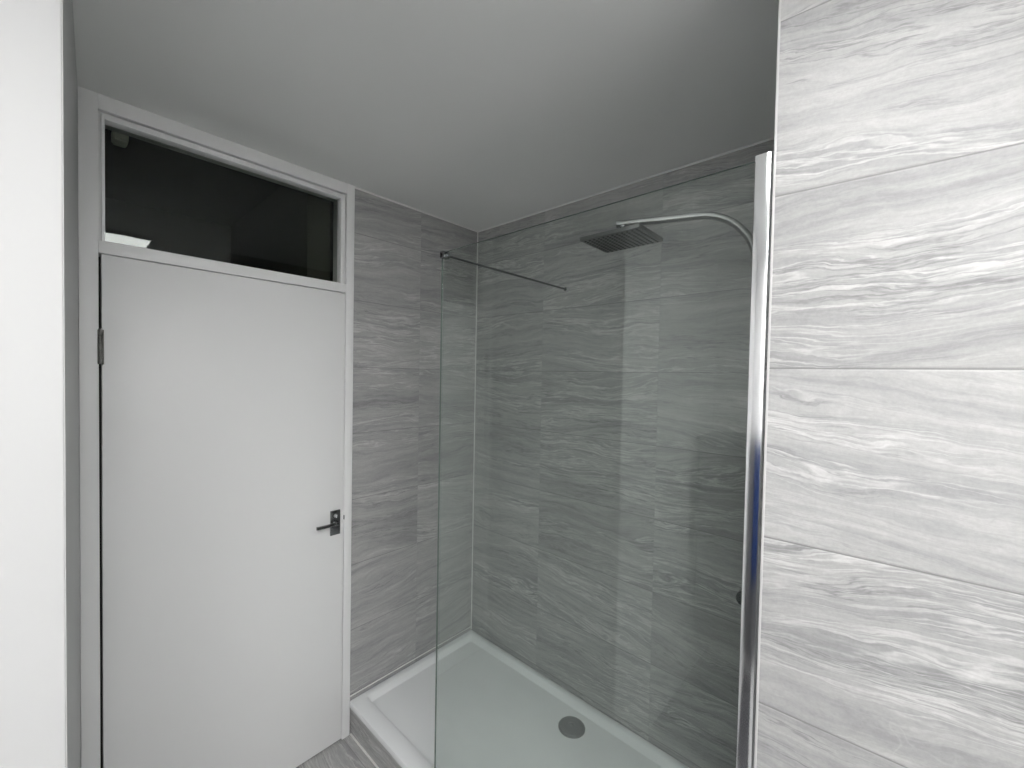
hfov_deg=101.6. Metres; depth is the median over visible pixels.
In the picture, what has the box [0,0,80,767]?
wall
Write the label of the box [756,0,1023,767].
wall
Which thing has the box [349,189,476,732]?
wall
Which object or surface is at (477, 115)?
ceiling
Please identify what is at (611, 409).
wall
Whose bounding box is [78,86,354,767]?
trim
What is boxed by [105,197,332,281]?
wall
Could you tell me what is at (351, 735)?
trim
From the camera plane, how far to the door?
1.51 m
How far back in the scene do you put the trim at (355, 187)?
2.07 m
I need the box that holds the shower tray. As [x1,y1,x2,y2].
[350,630,688,767]
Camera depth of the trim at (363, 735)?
1.79 m
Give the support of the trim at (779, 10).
attached to the wall at (892, 612)
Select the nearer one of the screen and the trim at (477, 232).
the screen
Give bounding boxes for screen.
[434,151,773,767]
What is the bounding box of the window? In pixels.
[98,111,344,283]
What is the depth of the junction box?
1.58 m
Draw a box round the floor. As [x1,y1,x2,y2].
[296,733,375,767]
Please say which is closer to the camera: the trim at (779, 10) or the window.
the trim at (779, 10)
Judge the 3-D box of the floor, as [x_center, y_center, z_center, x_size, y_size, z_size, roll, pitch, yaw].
[-0.517,1.682,0.685,4.600,0.100,3.000,2,2,42]
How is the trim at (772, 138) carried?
attached to the wall at (611, 409)
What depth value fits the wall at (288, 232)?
1.99 m
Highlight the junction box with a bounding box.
[111,131,128,147]
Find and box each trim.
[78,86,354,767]
[350,626,471,696]
[350,708,401,767]
[350,733,378,767]
[355,187,477,231]
[471,232,477,628]
[478,137,773,231]
[754,0,780,767]
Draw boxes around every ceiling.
[72,0,778,230]
[105,129,333,249]
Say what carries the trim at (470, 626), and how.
attached to the wall at (398, 262)
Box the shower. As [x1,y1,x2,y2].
[580,212,752,604]
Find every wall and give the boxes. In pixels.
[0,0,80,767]
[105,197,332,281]
[231,186,329,280]
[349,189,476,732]
[471,140,773,767]
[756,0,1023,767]
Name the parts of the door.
lever, handle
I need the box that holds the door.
[97,254,344,767]
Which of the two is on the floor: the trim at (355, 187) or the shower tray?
the shower tray
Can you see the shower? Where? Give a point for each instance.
(631, 233)
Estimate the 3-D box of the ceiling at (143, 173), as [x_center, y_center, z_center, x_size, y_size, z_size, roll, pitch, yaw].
[-1.528,-1.018,1.999,1.180,0.100,2.800,2,2,42]
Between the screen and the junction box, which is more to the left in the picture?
the junction box

